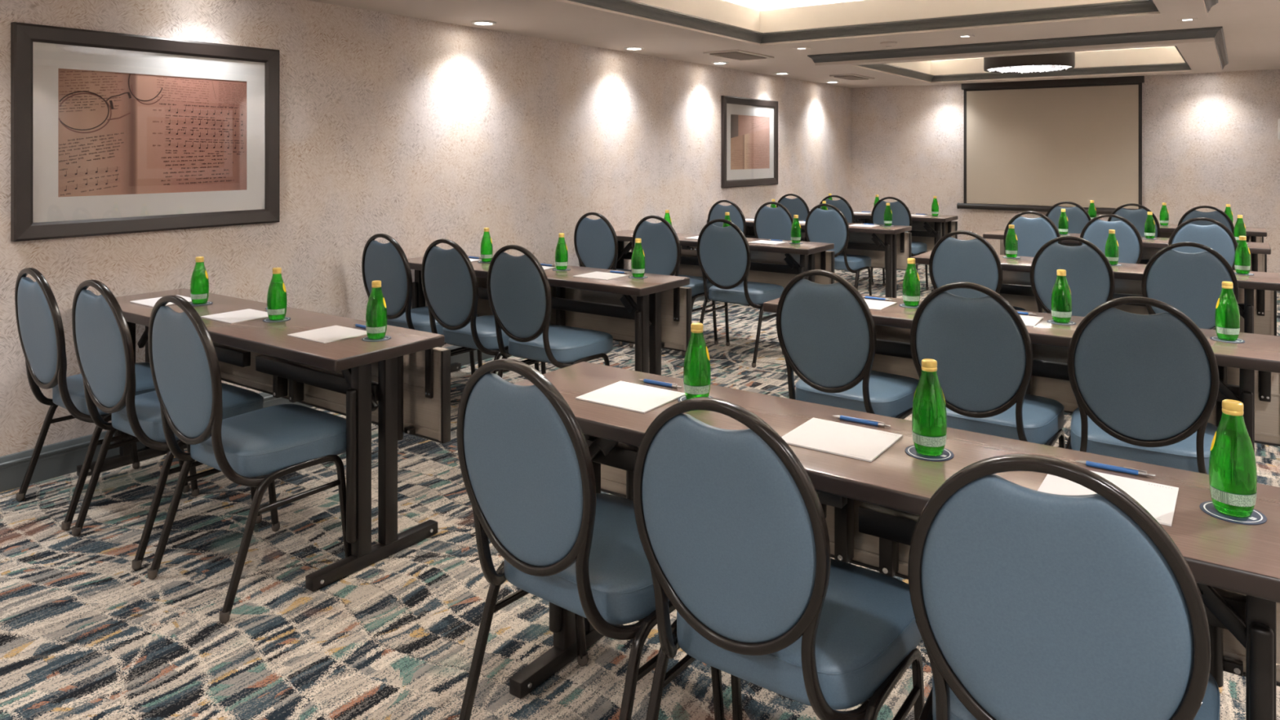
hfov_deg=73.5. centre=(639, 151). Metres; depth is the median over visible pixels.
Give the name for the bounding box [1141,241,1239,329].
banquet chair
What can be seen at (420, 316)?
seat cushion
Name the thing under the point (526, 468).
banquet chair
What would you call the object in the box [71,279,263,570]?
banquet chair
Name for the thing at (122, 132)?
art print
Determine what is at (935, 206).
water bottle
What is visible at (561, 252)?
water bottle
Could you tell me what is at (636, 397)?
pad
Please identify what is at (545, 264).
ballpoint pen
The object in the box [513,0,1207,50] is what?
trim
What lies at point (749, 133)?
art print
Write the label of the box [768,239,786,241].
ballpoint pen
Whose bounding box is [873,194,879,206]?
water bottle
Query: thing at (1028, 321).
pad
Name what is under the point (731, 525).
banquet chair
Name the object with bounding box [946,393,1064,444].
seat cushion
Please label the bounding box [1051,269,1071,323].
water bottle
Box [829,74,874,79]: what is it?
ceiling vent
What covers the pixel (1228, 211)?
water bottle
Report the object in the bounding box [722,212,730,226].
water bottle
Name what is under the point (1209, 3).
trim
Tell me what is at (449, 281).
banquet chair
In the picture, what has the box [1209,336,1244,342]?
coaster
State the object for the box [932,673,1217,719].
seat cushion
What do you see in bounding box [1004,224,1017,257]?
water bottle
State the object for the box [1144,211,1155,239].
water bottle
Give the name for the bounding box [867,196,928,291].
banquet chair
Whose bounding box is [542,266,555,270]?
pad
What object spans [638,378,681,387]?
ballpoint pen
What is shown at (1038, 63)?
drum chandelier
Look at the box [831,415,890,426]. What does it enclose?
ballpoint pen
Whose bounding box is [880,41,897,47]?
smoke detector
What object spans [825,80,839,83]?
recessed light
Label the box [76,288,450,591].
folding table
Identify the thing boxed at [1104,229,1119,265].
water bottle
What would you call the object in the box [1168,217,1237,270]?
banquet chair
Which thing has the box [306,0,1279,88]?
ceiling
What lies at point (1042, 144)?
projection screen
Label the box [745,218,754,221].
pad
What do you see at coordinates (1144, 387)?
banquet chair
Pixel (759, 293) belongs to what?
seat cushion
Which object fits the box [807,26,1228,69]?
trim
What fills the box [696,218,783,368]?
banquet chair
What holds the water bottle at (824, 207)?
on the coaster
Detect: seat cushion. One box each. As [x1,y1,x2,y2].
[52,362,155,414]
[111,382,263,441]
[190,404,346,477]
[386,306,477,334]
[442,315,510,350]
[504,493,669,624]
[508,324,613,363]
[616,268,631,271]
[673,274,713,296]
[676,558,921,710]
[708,281,783,304]
[795,370,919,417]
[834,253,871,270]
[911,241,927,254]
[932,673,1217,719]
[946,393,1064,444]
[1013,306,1026,311]
[1071,407,1217,474]
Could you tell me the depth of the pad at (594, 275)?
4.57 m
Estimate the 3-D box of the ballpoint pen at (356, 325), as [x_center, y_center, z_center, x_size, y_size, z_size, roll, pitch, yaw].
[-1.037,0.659,3.226,0.147,0.012,0.011,0,0,37]
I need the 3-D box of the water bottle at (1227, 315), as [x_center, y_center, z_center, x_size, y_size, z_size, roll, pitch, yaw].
[2.071,0.561,3.024,0.073,0.203,0.073,0,0,33]
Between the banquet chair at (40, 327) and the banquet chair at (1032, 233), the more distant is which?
the banquet chair at (1032, 233)
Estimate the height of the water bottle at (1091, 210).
0.203 m
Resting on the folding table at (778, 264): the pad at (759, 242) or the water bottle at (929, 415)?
the pad at (759, 242)
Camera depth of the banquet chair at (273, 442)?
2.76 m
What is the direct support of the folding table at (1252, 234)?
on the floor
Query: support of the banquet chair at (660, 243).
on the floor
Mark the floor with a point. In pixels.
(85, 634)
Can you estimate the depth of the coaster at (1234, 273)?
4.62 m
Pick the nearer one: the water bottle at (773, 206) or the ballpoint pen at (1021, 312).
the ballpoint pen at (1021, 312)
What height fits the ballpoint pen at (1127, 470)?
0.012 m
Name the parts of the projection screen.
casing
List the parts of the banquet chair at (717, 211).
frame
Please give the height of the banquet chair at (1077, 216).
0.973 m
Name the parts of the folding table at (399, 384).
leg, leg, long rail, long rail, modesty panel, leg, leg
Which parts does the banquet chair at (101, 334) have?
leg, frame, leg, leg, leg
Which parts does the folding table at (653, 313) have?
leg, long rail, modesty panel, long rail, leg, leg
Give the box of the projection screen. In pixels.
[956,75,1144,213]
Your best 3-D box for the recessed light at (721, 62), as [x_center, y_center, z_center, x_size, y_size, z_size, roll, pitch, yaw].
[0.758,-0.838,8.124,0.164,0.010,0.164,0,0,35]
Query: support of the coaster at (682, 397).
on the folding table at (872, 510)
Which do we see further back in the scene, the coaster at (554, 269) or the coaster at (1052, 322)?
the coaster at (554, 269)
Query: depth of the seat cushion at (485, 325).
4.53 m
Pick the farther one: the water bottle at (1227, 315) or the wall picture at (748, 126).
the wall picture at (748, 126)
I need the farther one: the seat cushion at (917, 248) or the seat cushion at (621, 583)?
the seat cushion at (917, 248)
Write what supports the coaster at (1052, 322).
on the folding table at (1249, 371)
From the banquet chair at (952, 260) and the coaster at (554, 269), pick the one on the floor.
the banquet chair at (952, 260)
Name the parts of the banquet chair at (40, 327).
leg, frame, leg, leg, leg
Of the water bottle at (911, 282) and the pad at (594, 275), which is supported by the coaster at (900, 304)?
the water bottle at (911, 282)
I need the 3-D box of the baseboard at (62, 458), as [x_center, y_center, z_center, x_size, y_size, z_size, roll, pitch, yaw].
[-1.079,1.355,5.870,0.019,0.145,13.560,0,0,35]
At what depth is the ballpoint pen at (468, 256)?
5.32 m
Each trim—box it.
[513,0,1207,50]
[567,0,1159,43]
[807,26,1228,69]
[814,37,1222,85]
[1204,0,1217,13]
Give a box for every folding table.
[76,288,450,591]
[407,255,691,375]
[509,361,1279,719]
[615,230,834,288]
[706,217,911,297]
[763,294,1279,452]
[853,211,957,291]
[910,250,1279,335]
[982,229,1271,272]
[1159,223,1266,242]
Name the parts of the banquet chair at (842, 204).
frame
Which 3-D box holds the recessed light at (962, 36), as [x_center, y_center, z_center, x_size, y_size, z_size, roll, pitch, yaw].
[2.357,-0.838,6.216,0.110,0.010,0.110,0,0,35]
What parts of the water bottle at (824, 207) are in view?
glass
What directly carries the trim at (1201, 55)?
attached to the ceiling
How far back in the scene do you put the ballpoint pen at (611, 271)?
4.68 m
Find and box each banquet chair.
[14,267,190,530]
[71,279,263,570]
[146,294,351,623]
[361,233,477,375]
[421,239,539,373]
[456,358,726,719]
[487,244,613,377]
[573,212,631,346]
[629,215,718,356]
[632,396,924,719]
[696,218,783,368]
[704,200,750,306]
[753,201,793,240]
[776,193,809,220]
[776,269,919,419]
[804,203,871,295]
[817,195,874,290]
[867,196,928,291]
[907,453,1220,719]
[910,281,1065,448]
[928,230,1026,311]
[1003,210,1062,257]
[1030,235,1115,316]
[1045,201,1091,233]
[1065,296,1218,474]
[1079,213,1143,263]
[1107,203,1160,237]
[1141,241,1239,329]
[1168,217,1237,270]
[1177,205,1234,234]
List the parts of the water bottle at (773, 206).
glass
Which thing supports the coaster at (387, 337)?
on the folding table at (399, 384)
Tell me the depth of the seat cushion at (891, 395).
3.38 m
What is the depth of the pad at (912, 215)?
8.90 m
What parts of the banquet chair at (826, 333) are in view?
frame, rail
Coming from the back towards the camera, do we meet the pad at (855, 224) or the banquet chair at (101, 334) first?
the pad at (855, 224)
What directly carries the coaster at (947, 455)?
on the folding table at (872, 510)
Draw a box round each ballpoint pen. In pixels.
[352,324,365,328]
[468,256,480,258]
[540,263,555,266]
[607,270,629,274]
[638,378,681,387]
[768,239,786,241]
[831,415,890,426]
[862,296,892,301]
[1017,311,1036,315]
[1075,460,1155,477]
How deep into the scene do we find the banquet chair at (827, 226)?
7.46 m
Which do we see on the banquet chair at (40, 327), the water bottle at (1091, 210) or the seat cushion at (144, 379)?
the seat cushion at (144, 379)
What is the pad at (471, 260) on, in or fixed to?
on the folding table at (653, 313)
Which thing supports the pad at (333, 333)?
on the folding table at (399, 384)
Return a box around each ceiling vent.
[702,49,773,60]
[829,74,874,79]
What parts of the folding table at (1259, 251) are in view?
long rail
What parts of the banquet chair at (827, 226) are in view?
frame, leg, rail, leg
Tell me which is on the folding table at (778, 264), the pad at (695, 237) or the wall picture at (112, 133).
the pad at (695, 237)
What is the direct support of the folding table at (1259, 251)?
on the floor
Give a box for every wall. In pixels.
[0,0,851,456]
[851,69,1279,273]
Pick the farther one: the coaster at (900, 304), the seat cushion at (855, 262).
the seat cushion at (855, 262)
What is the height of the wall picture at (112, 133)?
0.926 m
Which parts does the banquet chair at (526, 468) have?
leg, frame, leg, leg, rail, leg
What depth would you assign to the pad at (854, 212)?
9.22 m
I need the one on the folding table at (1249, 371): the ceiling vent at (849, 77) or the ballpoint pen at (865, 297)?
the ballpoint pen at (865, 297)
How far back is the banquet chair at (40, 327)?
3.35 m
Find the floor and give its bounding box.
[0,263,1279,719]
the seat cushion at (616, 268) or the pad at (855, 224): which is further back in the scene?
the pad at (855, 224)
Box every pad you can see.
[129,294,191,306]
[200,308,268,324]
[287,324,367,343]
[469,258,481,262]
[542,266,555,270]
[573,271,629,279]
[575,381,684,413]
[685,235,698,239]
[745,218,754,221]
[748,240,788,244]
[781,417,902,462]
[848,223,879,226]
[853,212,871,213]
[864,298,897,310]
[911,213,929,216]
[1019,315,1043,326]
[1037,471,1178,526]
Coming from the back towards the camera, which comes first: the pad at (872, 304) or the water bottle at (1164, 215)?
the water bottle at (1164, 215)
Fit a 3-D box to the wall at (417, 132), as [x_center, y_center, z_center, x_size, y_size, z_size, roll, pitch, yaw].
[-1.136,-0.008,5.910,0.120,2.870,13.800,0,0,35]
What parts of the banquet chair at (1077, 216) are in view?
frame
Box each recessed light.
[471,20,496,25]
[624,46,644,49]
[711,61,728,64]
[774,72,790,74]
[793,47,810,49]
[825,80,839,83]
[955,35,974,37]
[1177,17,1198,22]
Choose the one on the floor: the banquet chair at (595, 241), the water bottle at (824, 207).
the banquet chair at (595, 241)
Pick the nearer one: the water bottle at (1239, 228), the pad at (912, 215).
the water bottle at (1239, 228)
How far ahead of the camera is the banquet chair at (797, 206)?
9.15 m
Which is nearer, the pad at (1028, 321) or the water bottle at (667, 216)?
the pad at (1028, 321)
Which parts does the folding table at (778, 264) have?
leg, long rail, modesty panel, long rail, leg, leg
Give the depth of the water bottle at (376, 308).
3.02 m
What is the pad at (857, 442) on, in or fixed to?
on the folding table at (872, 510)
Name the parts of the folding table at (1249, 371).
long rail, modesty panel, long rail, leg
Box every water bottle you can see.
[190,256,208,304]
[266,267,287,320]
[365,280,386,339]
[480,227,493,262]
[555,233,568,270]
[631,238,644,277]
[663,209,671,225]
[683,322,711,399]
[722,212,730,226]
[770,199,776,208]
[791,214,800,243]
[821,200,827,209]
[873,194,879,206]
[884,203,892,226]
[902,257,919,306]
[911,358,946,456]
[931,195,938,216]
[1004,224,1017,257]
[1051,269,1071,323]
[1057,208,1068,235]
[1088,200,1096,218]
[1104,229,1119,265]
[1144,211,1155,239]
[1159,202,1168,225]
[1208,399,1257,517]
[1214,281,1239,341]
[1224,204,1233,223]
[1233,214,1245,243]
[1234,235,1250,274]
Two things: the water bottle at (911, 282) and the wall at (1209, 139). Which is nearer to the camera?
the water bottle at (911, 282)
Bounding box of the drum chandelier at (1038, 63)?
[983,52,1075,73]
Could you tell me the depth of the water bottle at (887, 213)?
7.62 m
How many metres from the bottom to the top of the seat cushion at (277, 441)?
0.102 m
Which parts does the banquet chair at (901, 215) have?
leg, leg, frame, leg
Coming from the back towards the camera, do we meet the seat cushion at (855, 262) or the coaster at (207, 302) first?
the seat cushion at (855, 262)
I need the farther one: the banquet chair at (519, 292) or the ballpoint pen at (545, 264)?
the ballpoint pen at (545, 264)
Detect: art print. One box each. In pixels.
[57,68,246,196]
[730,114,769,169]
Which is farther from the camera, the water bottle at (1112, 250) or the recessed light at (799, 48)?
the recessed light at (799, 48)
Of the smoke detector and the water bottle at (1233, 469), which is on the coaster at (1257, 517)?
the water bottle at (1233, 469)
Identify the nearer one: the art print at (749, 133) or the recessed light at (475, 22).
the recessed light at (475, 22)
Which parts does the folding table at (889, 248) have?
long rail, modesty panel, long rail, leg, leg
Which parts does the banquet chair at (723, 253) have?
leg, frame, leg, leg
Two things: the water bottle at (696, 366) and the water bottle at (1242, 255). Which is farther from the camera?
the water bottle at (1242, 255)
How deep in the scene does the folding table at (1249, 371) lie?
3.16 m
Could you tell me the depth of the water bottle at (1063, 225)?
6.83 m
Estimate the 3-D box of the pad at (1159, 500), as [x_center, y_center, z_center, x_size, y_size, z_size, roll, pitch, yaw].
[0.909,0.663,1.667,0.224,0.004,0.204,0,0,35]
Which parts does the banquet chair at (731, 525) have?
leg, rail, frame, leg, leg, rail, leg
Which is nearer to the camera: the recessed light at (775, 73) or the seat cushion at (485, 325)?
the seat cushion at (485, 325)
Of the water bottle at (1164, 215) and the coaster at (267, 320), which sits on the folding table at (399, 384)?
the coaster at (267, 320)
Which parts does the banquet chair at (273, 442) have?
leg, frame, leg, leg, rail, leg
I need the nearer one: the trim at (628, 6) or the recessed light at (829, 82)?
the trim at (628, 6)
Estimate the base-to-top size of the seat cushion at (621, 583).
0.102 m
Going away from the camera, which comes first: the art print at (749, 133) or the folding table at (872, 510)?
the folding table at (872, 510)
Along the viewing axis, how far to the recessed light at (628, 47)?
6.94 m
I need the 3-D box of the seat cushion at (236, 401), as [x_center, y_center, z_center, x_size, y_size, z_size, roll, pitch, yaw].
[-1.741,0.983,3.296,0.457,0.102,0.424,0,0,35]
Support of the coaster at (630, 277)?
on the folding table at (653, 313)
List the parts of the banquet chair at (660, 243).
frame, leg, rail, leg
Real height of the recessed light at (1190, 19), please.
0.010 m
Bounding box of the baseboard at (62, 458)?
[0,295,704,492]
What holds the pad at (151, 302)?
on the folding table at (399, 384)
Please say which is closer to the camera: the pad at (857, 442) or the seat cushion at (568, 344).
the pad at (857, 442)
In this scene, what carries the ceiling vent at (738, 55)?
in the ceiling
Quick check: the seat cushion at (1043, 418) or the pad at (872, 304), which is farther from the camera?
the pad at (872, 304)
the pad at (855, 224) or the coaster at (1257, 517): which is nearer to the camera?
the coaster at (1257, 517)
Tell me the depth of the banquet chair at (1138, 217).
7.46 m
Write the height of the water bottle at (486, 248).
0.203 m
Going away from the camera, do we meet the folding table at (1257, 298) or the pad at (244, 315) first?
the pad at (244, 315)
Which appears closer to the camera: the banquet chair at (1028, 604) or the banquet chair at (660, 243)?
the banquet chair at (1028, 604)
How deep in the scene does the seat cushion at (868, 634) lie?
1.68 m
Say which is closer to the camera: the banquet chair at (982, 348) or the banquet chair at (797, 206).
the banquet chair at (982, 348)
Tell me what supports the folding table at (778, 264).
on the floor
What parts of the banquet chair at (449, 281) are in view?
frame, leg, leg, leg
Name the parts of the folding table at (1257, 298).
long rail, modesty panel, long rail, leg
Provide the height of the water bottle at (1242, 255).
0.203 m
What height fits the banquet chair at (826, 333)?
0.973 m
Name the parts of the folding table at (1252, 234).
modesty panel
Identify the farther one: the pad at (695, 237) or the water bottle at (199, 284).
the pad at (695, 237)
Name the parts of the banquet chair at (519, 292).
leg, frame, leg, rail, leg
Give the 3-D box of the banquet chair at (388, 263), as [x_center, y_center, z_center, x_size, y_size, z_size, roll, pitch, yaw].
[-1.269,0.940,4.945,0.487,0.973,0.559,0,0,36]
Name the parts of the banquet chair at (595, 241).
frame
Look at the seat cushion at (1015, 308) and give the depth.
5.14 m
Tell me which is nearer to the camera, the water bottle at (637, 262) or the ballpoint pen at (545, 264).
the water bottle at (637, 262)
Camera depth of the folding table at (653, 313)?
4.60 m
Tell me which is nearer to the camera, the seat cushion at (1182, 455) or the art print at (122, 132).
the seat cushion at (1182, 455)
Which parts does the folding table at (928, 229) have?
modesty panel, long rail, leg, leg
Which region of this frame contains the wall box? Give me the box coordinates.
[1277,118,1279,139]
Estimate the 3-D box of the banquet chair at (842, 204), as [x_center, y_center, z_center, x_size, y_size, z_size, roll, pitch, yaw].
[2.173,0.940,9.123,0.487,0.973,0.559,0,0,36]
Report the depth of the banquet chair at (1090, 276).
4.59 m
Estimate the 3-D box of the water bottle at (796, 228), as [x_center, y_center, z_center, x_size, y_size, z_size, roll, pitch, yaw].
[1.129,0.561,6.206,0.073,0.203,0.073,0,0,12]
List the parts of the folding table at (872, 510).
leg, leg, long rail, modesty panel, long rail, leg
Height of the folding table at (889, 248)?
0.758 m
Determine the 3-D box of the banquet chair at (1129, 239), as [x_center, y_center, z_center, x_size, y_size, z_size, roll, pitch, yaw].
[3.562,0.940,6.428,0.487,0.973,0.559,0,0,36]
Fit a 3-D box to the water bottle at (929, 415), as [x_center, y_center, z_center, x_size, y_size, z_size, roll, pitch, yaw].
[0.637,0.561,1.889,0.073,0.203,0.073,0,0,17]
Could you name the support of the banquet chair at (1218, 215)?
on the floor
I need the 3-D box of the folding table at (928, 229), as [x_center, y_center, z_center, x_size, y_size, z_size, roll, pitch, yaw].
[2.413,1.044,9.236,1.850,0.758,0.527,0,0,35]
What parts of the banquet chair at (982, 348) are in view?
frame, rail, leg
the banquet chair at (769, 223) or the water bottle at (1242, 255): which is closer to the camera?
the water bottle at (1242, 255)
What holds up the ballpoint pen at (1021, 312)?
on the folding table at (1249, 371)
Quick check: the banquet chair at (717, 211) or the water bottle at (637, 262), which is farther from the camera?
the banquet chair at (717, 211)
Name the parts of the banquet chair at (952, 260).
frame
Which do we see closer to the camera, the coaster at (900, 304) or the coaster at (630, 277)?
the coaster at (900, 304)
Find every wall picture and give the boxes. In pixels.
[10,22,279,241]
[720,95,777,187]
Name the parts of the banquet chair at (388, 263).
frame, leg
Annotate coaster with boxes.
[190,301,213,306]
[262,316,290,322]
[361,335,391,342]
[552,268,570,271]
[628,275,648,278]
[677,395,712,401]
[898,303,919,307]
[905,444,954,461]
[1047,319,1075,324]
[1199,501,1266,524]
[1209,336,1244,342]
[1234,272,1253,275]
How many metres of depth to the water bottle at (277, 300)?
3.36 m
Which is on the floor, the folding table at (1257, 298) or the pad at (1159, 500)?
the folding table at (1257, 298)

